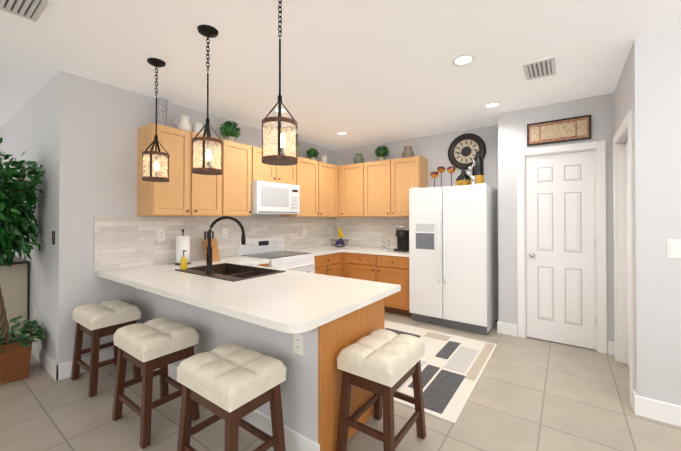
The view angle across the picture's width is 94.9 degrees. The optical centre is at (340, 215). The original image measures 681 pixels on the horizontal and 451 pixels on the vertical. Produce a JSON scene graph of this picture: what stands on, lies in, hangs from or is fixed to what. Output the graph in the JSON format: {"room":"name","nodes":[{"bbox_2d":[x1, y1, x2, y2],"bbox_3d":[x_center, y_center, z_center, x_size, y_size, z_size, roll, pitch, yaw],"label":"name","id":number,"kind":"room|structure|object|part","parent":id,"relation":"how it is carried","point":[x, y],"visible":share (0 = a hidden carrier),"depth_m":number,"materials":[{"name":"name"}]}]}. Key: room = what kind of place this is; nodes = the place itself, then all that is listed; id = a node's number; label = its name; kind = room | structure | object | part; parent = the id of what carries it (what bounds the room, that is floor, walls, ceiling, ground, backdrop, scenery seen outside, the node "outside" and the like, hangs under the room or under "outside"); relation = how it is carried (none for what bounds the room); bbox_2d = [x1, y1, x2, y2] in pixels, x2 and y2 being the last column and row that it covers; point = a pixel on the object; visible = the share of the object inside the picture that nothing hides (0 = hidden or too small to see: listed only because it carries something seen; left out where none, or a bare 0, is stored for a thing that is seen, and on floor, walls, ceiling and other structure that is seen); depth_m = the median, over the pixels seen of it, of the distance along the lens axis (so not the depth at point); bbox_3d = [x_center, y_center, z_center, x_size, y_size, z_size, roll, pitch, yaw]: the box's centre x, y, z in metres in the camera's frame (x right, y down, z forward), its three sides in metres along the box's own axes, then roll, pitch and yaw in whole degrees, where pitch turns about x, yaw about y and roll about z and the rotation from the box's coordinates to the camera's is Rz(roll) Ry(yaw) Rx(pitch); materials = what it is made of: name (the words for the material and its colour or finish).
{"room":"kitchen","nodes":[
{"label":"kitchen","id":0,"kind":"room"},
{"bbox_2d":[0,75,55,359],"bbox_3d":[-3.686,0.082,3.640,3.180,2.570,0.120,0,-1,36],"label":"wall","id":1,"kind":"structure","parent":0,"point":[29,127],"depth_m":2.93,"materials":[{"name":"white paint"}]},
{"bbox_2d":[52,231,54,244],"bbox_3d":[-2.467,0.189,2.680,0.070,0.115,0.010,0,-1,36],"label":"switch plate","id":2,"kind":"object","parent":1,"relation":"attached to","point":[53,232],"depth_m":2.67,"materials":[{"name":"black plastic"}]},
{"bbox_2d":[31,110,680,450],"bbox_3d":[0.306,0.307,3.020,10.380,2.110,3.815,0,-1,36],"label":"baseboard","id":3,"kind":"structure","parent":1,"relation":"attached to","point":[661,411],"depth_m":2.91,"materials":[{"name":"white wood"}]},
{"bbox_2d":[54,70,333,363],"bbox_3d":[-1.237,0.087,4.217,0.120,2.570,3.920,0,-1,36],"label":"wall","id":4,"kind":"structure","parent":0,"point":[98,124],"depth_m":2.77,"materials":[{"name":"white paint"}]},
{"bbox_2d":[158,230,164,240],"bbox_3d":[-1.853,0.204,3.230,0.008,0.115,0.070,0,-1,36],"label":"switch plate","id":5,"kind":"object","parent":4,"relation":"attached to","point":[161,233],"depth_m":3.23,"materials":[{"name":"white plastic"}]},
{"bbox_2d":[137,123,200,215],"bbox_3d":[-1.734,-0.427,3.142,0.330,0.860,0.427,0,-1,36],"label":"upper cabinet","id":6,"kind":"object","parent":4,"relation":"attached to","point":[181,196],"depth_m":3.03,"materials":[{"name":"brown wood"}]},
{"bbox_2d":[157,98,203,133],"bbox_3d":[-1.654,-1.002,3.253,0.140,0.290,0.491,0,-1,36],"label":"pitchers","id":7,"kind":"object","parent":6,"relation":"on","point":[184,124],"visible":0.73,"depth_m":3.21,"materials":[{"name":"white ceramic"}]},
{"bbox_2d":[94,216,333,271],"bbox_3d":[-1.149,0.262,4.222,0.010,0.498,3.564,0,-1,36],"label":"tile backsplash","id":8,"kind":"structure","parent":4,"relation":"attached to","point":[122,242],"depth_m":3.36,"materials":[{"name":"beige tile"}]},
{"bbox_2d":[201,134,228,215],"bbox_3d":[-1.543,-0.425,3.407,0.330,0.860,0.494,0,-1,36],"label":"upper cabinet","id":9,"kind":"object","parent":4,"relation":"attached to","point":[214,188],"depth_m":3.40,"materials":[{"name":"brown wood"}]},
{"bbox_2d":[222,228,226,237],"bbox_3d":[-1.420,0.209,3.831,0.008,0.115,0.070,0,-1,36],"label":"switch plate","id":10,"kind":"object","parent":4,"relation":"attached to","point":[224,230],"depth_m":3.82,"materials":[{"name":"white plastic"}]},
{"bbox_2d":[229,141,252,216],"bbox_3d":[-1.341,-0.423,3.688,0.330,0.860,0.467,0,-1,36],"label":"upper cabinet","id":11,"kind":"object","parent":4,"relation":"attached to","point":[240,155],"depth_m":3.66,"materials":[{"name":"brown wood"}]},
{"bbox_2d":[220,120,240,141],"bbox_3d":[-1.313,-0.998,3.726,0.249,0.288,0.252,0,-1,36],"label":"potted plant","id":12,"kind":"object","parent":11,"relation":"on","point":[229,130],"visible":0.96,"depth_m":3.67,"materials":[{"name":"green plant"}]},
{"bbox_2d":[253,146,280,182],"bbox_3d":[-1.072,-0.640,4.063,0.330,0.420,0.452,0,-1,36],"label":"upper cabinet","id":13,"kind":"object","parent":4,"relation":"attached to","point":[261,171],"depth_m":3.93,"materials":[{"name":"brown wood"}]},
{"bbox_2d":[251,180,299,213],"bbox_3d":[-0.932,-0.224,4.154,0.447,0.400,0.740,0,-1,36],"label":"microwave","id":14,"kind":"object","parent":13,"relation":"attached to","point":[267,197],"visible":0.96,"depth_m":3.97,"materials":[{"name":"white plastic"}]},
{"bbox_2d":[281,155,296,184],"bbox_3d":[-0.886,-0.637,4.321,0.330,0.420,0.452,0,-1,36],"label":"upper cabinet","id":15,"kind":"object","parent":4,"relation":"attached to","point":[288,173],"depth_m":4.31,"materials":[{"name":"brown wood"}]},
{"bbox_2d":[280,156,320,216],"bbox_3d":[-0.592,-0.414,4.728,0.330,0.860,0.557,0,-1,36],"label":"upper cabinet","id":16,"kind":"object","parent":4,"relation":"attached to","point":[308,170],"depth_m":4.63,"materials":[{"name":"brown wood"}]},
{"bbox_2d":[290,134,300,156],"bbox_3d":[-0.668,-1.021,4.622,0.160,0.350,0.160,0,-1,36],"label":"vase","id":17,"kind":"object","parent":16,"relation":"on","point":[298,150],"visible":0.29,"depth_m":4.58,"materials":[{"name":"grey ceramic"}]},
{"bbox_2d":[321,162,336,216],"bbox_3d":[-0.348,-0.411,5.066,0.330,0.860,0.545,0,-1,36],"label":"upper cabinet","id":18,"kind":"object","parent":4,"relation":"attached to","point":[328,171],"depth_m":5.02,"materials":[{"name":"brown wood"}]},
{"bbox_2d":[306,147,327,162],"bbox_3d":[-0.370,-0.964,5.032,0.204,0.243,0.457,0,-1,36],"label":"potted plant","id":19,"kind":"object","parent":18,"relation":"on","point":[312,153],"visible":0.98,"depth_m":4.91,"materials":[{"name":"green plant"}]},
{"bbox_2d":[134,288,317,442],"bbox_3d":[-1.028,0.948,2.408,2.322,0.818,0.120,0,-1,36],"label":"wall","id":20,"kind":"structure","parent":0,"point":[298,386],"depth_m":1.91,"materials":[{"name":"white paint"}]},
{"bbox_2d":[293,333,302,354],"bbox_3d":[-0.240,0.722,1.762,0.070,0.115,0.008,0,-1,36],"label":"electrical outlet","id":21,"kind":"object","parent":20,"relation":"attached to","point":[297,337],"depth_m":1.76,"materials":[{"name":"white plastic"}]},
{"bbox_2d":[229,256,268,263],"bbox_3d":[-1.186,0.527,3.639,0.630,0.040,0.368,0,-1,36],"label":"countertop","id":22,"kind":"structure","parent":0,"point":[232,258],"depth_m":3.62,"materials":[{"name":"white stone"}]},
{"bbox_2d":[0,312,680,450],"bbox_3d":[-1.760,1.406,2.266,13.100,0.100,10.200,0,-1,36],"label":"floor","id":23,"kind":"structure","parent":0,"point":[531,394],"depth_m":2.12,"materials":[{"name":"tile"}]},
{"bbox_2d":[0,255,27,333],"bbox_3d":[-3.671,0.908,3.277,0.980,0.909,0.400,0,-1,36],"label":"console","id":24,"kind":"object","parent":23,"relation":"on","point":[13,280],"visible":0.54,"depth_m":3.10,"materials":[{"name":"beige"}]},
{"bbox_2d":[0,137,45,384],"bbox_3d":[-3.099,0.323,2.568,1.042,2.070,0.870,0,-1,36],"label":"ficus tree","id":25,"kind":"object","parent":23,"relation":"on","point":[17,216],"visible":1,"depth_m":2.66,"materials":[{"name":"green plant"}]},
{"bbox_2d":[71,299,140,397],"bbox_3d":[-1.950,1.051,2.603,0.470,0.613,0.350,0,-1,36],"label":"stool","id":26,"kind":"object","parent":23,"relation":"on","point":[96,322],"visible":0.92,"depth_m":2.49,"materials":[{"name":"beige leather"}]},
{"bbox_2d":[112,317,199,448],"bbox_3d":[-1.232,1.047,2.086,0.470,0.613,0.350,0,-1,36],"label":"stool","id":27,"kind":"object","parent":23,"relation":"on","point":[150,346],"visible":0.98,"depth_m":1.99,"materials":[{"name":"beige leather"}]},
{"bbox_2d":[176,342,286,450],"bbox_3d":[-0.565,1.043,1.617,0.470,0.613,0.350,0,-1,36],"label":"stool","id":28,"kind":"object","parent":23,"relation":"on","point":[232,384],"visible":1,"depth_m":1.55,"materials":[{"name":"beige leather"}]},
{"bbox_2d":[236,237,314,272],"bbox_3d":[-0.810,0.835,4.064,0.718,1.069,0.756,0,-1,36],"label":"stove","id":29,"kind":"object","parent":23,"relation":"on","point":[273,252],"visible":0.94,"depth_m":4.03,"materials":[{"name":"white metal"}]},
{"bbox_2d":[314,253,339,276],"bbox_3d":[-0.444,0.965,4.674,0.620,0.818,0.656,0,-1,36],"label":"base cabinet","id":30,"kind":"object","parent":23,"relation":"on","point":[328,264],"depth_m":4.52,"materials":[{"name":"brown wood"}]},
{"bbox_2d":[284,246,340,255],"bbox_3d":[-0.436,0.536,4.679,0.630,0.040,0.668,0,-1,36],"label":"countertop","id":31,"kind":"structure","parent":30,"relation":"on","point":[320,250],"depth_m":4.63,"materials":[{"name":"white stone"}]},
{"bbox_2d":[318,296,387,450],"bbox_3d":[-0.085,0.945,2.192,0.541,0.818,0.628,0,-1,36],"label":"base cabinet","id":32,"kind":"object","parent":23,"relation":"on","point":[336,336],"depth_m":1.79,"materials":[{"name":"brown wood"}]},
{"bbox_2d":[97,257,400,332],"bbox_3d":[-0.874,0.600,2.516,2.448,0.220,1.070,0,-1,36],"label":"countertop","id":33,"kind":"structure","parent":32,"relation":"on","point":[247,289],"depth_m":2.09,"materials":[{"name":"white stone"}]},
{"bbox_2d":[175,229,190,264],"bbox_3d":[-1.649,0.321,3.267,0.150,0.364,0.150,0,-1,36],"label":"paper towel","id":34,"kind":"object","parent":33,"relation":"on","point":[182,242],"visible":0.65,"depth_m":3.21,"materials":[{"name":"white paper"}]},
{"bbox_2d":[180,250,186,269],"bbox_3d":[-1.435,0.404,2.860,0.058,0.175,0.056,0,-1,36],"label":"soap bottle","id":35,"kind":"object","parent":33,"relation":"on","point":[183,263],"visible":1,"depth_m":2.84,"materials":[{"name":"yellow plastic"}]},
{"bbox_2d":[202,231,219,261],"bbox_3d":[-1.457,0.340,3.523,0.188,0.330,0.110,0,-1,36],"label":"knife block","id":36,"kind":"object","parent":33,"relation":"on","point":[215,253],"visible":0.62,"depth_m":3.50,"materials":[{"name":"brown wood"}]},
{"bbox_2d":[205,216,245,274],"bbox_3d":[-0.982,0.246,2.636,0.266,0.487,0.253,0,-1,36],"label":"faucet","id":37,"kind":"object","parent":33,"relation":"on","point":[209,270],"visible":1,"depth_m":2.63,"materials":[{"name":"black metal"}]},
{"bbox_2d":[344,252,383,281],"bbox_3d":[0.474,0.967,4.861,0.690,0.818,0.620,0,-1,36],"label":"base cabinet","id":38,"kind":"object","parent":23,"relation":"on","point":[360,266],"depth_m":4.60,"materials":[{"name":"brown wood"}]},
{"bbox_2d":[325,245,408,256],"bbox_3d":[0.400,0.537,4.894,1.736,0.040,0.658,0,-1,36],"label":"countertop","id":39,"kind":"structure","parent":38,"relation":"on","point":[350,249],"depth_m":4.65,"materials":[{"name":"white stone"}]},
{"bbox_2d":[330,225,347,246],"bbox_3d":[-0.019,0.337,5.186,0.308,0.364,0.308,0,-1,36],"label":"fruit basket","id":40,"kind":"object","parent":39,"relation":"on","point":[340,240],"visible":1,"depth_m":5.18,"materials":[{"name":"black"}]},
{"bbox_2d":[380,238,390,249],"bbox_3d":[0.698,0.432,4.781,0.170,0.167,0.139,0,-1,36],"label":"ornament","id":41,"kind":"object","parent":39,"relation":"on","point":[384,242],"visible":1,"depth_m":4.77,"materials":[{"name":"white"}]},
{"bbox_2d":[394,226,408,251],"bbox_3d":[0.910,0.330,4.566,0.190,0.366,0.240,0,-1,36],"label":"coffee maker","id":42,"kind":"object","parent":39,"relation":"on","point":[402,236],"visible":0.96,"depth_m":4.52,"materials":[{"name":"black plastic"}]},
{"bbox_2d":[336,329,425,450],"bbox_3d":[0.249,1.045,1.832,0.350,0.613,0.470,0,-1,36],"label":"stool","id":43,"kind":"object","parent":23,"relation":"on","point":[384,364],"visible":1,"depth_m":1.73,"materials":[{"name":"beige leather"}]},
{"bbox_2d":[380,255,411,316],"bbox_3d":[0.876,0.965,4.571,0.590,0.818,0.620,0,-1,36],"label":"base cabinet","id":44,"kind":"object","parent":23,"relation":"on","point":[393,269],"depth_m":4.28,"materials":[{"name":"brown wood"}]},
{"bbox_2d":[384,320,496,423],"bbox_3d":[0.319,1.359,3.295,2.170,0.009,1.560,0,-1,36],"label":"rug","id":45,"kind":"object","parent":23,"relation":"on","point":[453,367],"visible":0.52,"depth_m":2.75,"materials":[{"name":"fabric"}]},
{"bbox_2d":[409,183,497,334],"bbox_3d":[1.453,0.499,4.042,0.925,1.732,0.753,0,-1,36],"label":"fridge","id":46,"kind":"object","parent":23,"relation":"on","point":[453,281],"visible":1,"depth_m":3.76,"materials":[{"name":"white metal"}]},
{"bbox_2d":[0,0,680,150],"bbox_3d":[-1.760,-1.264,2.288,13.100,0.100,10.200,0,-1,36],"label":"ceiling","id":47,"kind":"structure","parent":0,"point":[365,72],"depth_m":2.37,"materials":[{"name":"white paint"}]},
{"bbox_2d":[0,0,49,21],"bbox_3d":[-1.847,-1.214,1.755,0.320,0.009,0.255,0,-1,36],"label":"ceiling vent","id":48,"kind":"object","parent":47,"relation":"in","point":[32,10],"visible":0.98,"depth_m":1.82,"materials":[{"name":"white metal"}]},
{"bbox_2d":[142,58,169,181],"bbox_3d":[-1.450,-0.744,2.457,0.188,0.938,0.188,0,-1,36],"label":"pendant light","id":49,"kind":"object","parent":47,"relation":"hanging from","point":[156,62],"visible":1,"depth_m":2.43,"materials":[{"name":"beige glass"}]},
{"bbox_2d":[192,25,222,174],"bbox_3d":[-0.870,-0.747,2.047,0.188,0.938,0.188,0,-1,36],"label":"pendant light","id":50,"kind":"object","parent":47,"relation":"hanging from","point":[208,31],"visible":1,"depth_m":2.02,"materials":[{"name":"black metal"}]},
{"bbox_2d":[262,0,297,165],"bbox_3d":[-0.322,-0.750,1.661,0.188,0.938,0.188,0,-1,36],"label":"pendant light","id":51,"kind":"object","parent":47,"relation":"hanging from","point":[280,158],"visible":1,"depth_m":1.62,"materials":[{"name":"beige glass"}]},
{"bbox_2d":[273,108,286,112],"bbox_3d":[-0.684,-1.201,3.558,0.169,0.006,0.169,0,-1,27],"label":"recessed light","id":52,"kind":"object","parent":47,"relation":"in","point":[283,110],"depth_m":3.56,"materials":[{"name":"white glass"}]},
{"bbox_2d":[336,132,347,134],"bbox_3d":[0.026,-1.193,4.526,0.169,0.006,0.169,0,0,-3],"label":"recessed light","id":53,"kind":"object","parent":47,"relation":"in","point":[338,133],"depth_m":4.52,"materials":[{"name":"white"}]},
{"bbox_2d":[452,54,474,65],"bbox_3d":[0.954,-1.210,2.427,0.169,0.006,0.169,0,-1,27],"label":"recessed light","id":54,"kind":"object","parent":47,"relation":"in","point":[463,59],"depth_m":2.42,"materials":[{"name":"white glass"}]},
{"bbox_2d":[484,102,500,107],"bbox_3d":[1.650,-1.202,3.393,0.169,0.006,0.169,0,-1,27],"label":"recessed light","id":55,"kind":"object","parent":47,"relation":"in","point":[493,104],"depth_m":3.39,"materials":[{"name":"white"}]},
{"bbox_2d":[522,56,555,80],"bbox_3d":[1.645,-1.207,2.576,0.215,0.009,0.350,0,-1,36],"label":"ceiling vent","id":56,"kind":"object","parent":47,"relation":"in","point":[541,68],"visible":0.94,"depth_m":2.56,"materials":[{"name":"white metal"}]},
{"bbox_2d":[334,125,498,319],"bbox_3d":[1.627,0.089,4.496,4.200,2.570,0.120,0,-1,36],"label":"wall","id":57,"kind":"structure","parent":0,"point":[432,150],"depth_m":4.57,"materials":[{"name":"white paint"}]},
{"bbox_2d":[337,162,368,216],"bbox_3d":[0.281,-0.410,5.190,0.585,0.860,0.330,0,-1,36],"label":"upper cabinet","id":58,"kind":"object","parent":57,"relation":"attached to","point":[352,179],"depth_m":5.05,"materials":[{"name":"brown wood"}]},
{"bbox_2d":[353,153,363,163],"bbox_3d":[0.303,-0.931,5.175,0.180,0.180,0.180,0,-1,36],"label":"vase","id":59,"kind":"object","parent":58,"relation":"on","point":[358,158],"visible":0.79,"depth_m":5.11,"materials":[{"name":"green ceramic"}]},
{"bbox_2d":[334,217,408,247],"bbox_3d":[0.602,0.269,5.151,1.706,0.498,0.010,0,-1,36],"label":"tile backsplash","id":60,"kind":"structure","parent":57,"relation":"attached to","point":[359,231],"depth_m":5.23,"materials":[{"name":"beige tile"}]},
{"bbox_2d":[369,159,396,216],"bbox_3d":[0.654,-0.413,4.921,0.604,0.860,0.330,0,-1,36],"label":"upper cabinet","id":61,"kind":"object","parent":57,"relation":"attached to","point":[381,188],"depth_m":4.73,"materials":[{"name":"brown wood"}]},
{"bbox_2d":[375,145,388,160],"bbox_3d":[0.652,-0.981,4.923,0.236,0.274,0.240,0,-1,36],"label":"potted plant","id":62,"kind":"object","parent":61,"relation":"on","point":[381,152],"visible":1,"depth_m":4.88,"materials":[{"name":"green plant"}]},
{"bbox_2d":[397,156,426,216],"bbox_3d":[0.996,-0.415,4.674,0.507,0.860,0.330,0,-1,36],"label":"upper cabinet","id":63,"kind":"object","parent":57,"relation":"attached to","point":[411,171],"depth_m":4.52,"materials":[{"name":"brown wood"}]},
{"bbox_2d":[402,146,413,157],"bbox_3d":[1.007,-0.938,4.667,0.170,0.185,0.170,0,-1,36],"label":"vase","id":64,"kind":"object","parent":63,"relation":"on","point":[407,151],"visible":0.83,"depth_m":4.61,"materials":[{"name":"beige ceramic"}]},
{"bbox_2d":[448,133,485,169],"bbox_3d":[1.738,-0.887,4.316,0.500,0.500,0.050,0,-1,36],"label":"wall clock","id":65,"kind":"object","parent":57,"relation":"attached to","point":[463,149],"visible":1,"depth_m":4.32,"materials":[{"name":"black metal"}]},
{"bbox_2d":[498,93,613,353],"bbox_3d":[2.410,0.081,3.556,1.030,2.570,0.490,0,-1,36],"label":"wall","id":66,"kind":"structure","parent":0,"point":[512,131],"depth_m":3.54,"materials":[{"name":"white paint"}]},
{"bbox_2d":[527,115,590,145],"bbox_3d":[2.307,-0.898,3.319,0.560,0.245,0.024,0,-1,36],"label":"picture frame","id":67,"kind":"object","parent":66,"relation":"attached to","point":[578,128],"visible":0.96,"depth_m":3.30,"materials":[{"name":"black"}]},
{"bbox_2d":[526,150,595,349],"bbox_3d":[2.326,0.345,3.316,0.614,2.014,0.104,0,-1,36],"label":"pantry door","id":68,"kind":"structure","parent":66,"relation":"in","point":[560,245],"depth_m":3.32,"materials":[{"name":"white wood"}]},
{"bbox_3d":[2.329,0.284,3.292,0.580,1.660,0.068,0,-1,36],"label":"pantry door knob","id":69,"kind":"part","parent":68,"relation":"part of","materials":[{"name":"white wood"}]},
{"bbox_2d":[614,33,661,400],"bbox_3d":[2.438,0.074,2.611,0.120,2.570,1.250,0,-1,36],"label":"wall","id":70,"kind":"structure","parent":0,"point":[637,91],"depth_m":2.11,"materials":[{"name":"white paint"}]},
{"bbox_2d":[625,141,629,368],"bbox_3d":[2.417,0.340,2.550,0.035,2.016,0.782,0,-1,36],"label":"hall door","id":71,"kind":"structure","parent":70,"relation":"in","point":[627,253],"depth_m":2.81,"materials":[{"name":"white"}]},
{"bbox_2d":[659,28,680,405],"bbox_3d":[3.487,0.062,1.159,3.280,2.570,0.120,0,-1,36],"label":"wall","id":72,"kind":"structure","parent":0,"point":[670,109],"depth_m":2.04,"materials":[{"name":"white paint"}]},
{"bbox_2d":[667,239,680,257],"bbox_3d":[2.212,0.214,1.996,0.170,0.120,0.009,0,-1,36],"label":"switch plate","id":73,"kind":"object","parent":72,"relation":"attached to","point":[673,248],"depth_m":2.03,"materials":[{"name":"white plastic"}]}
]}

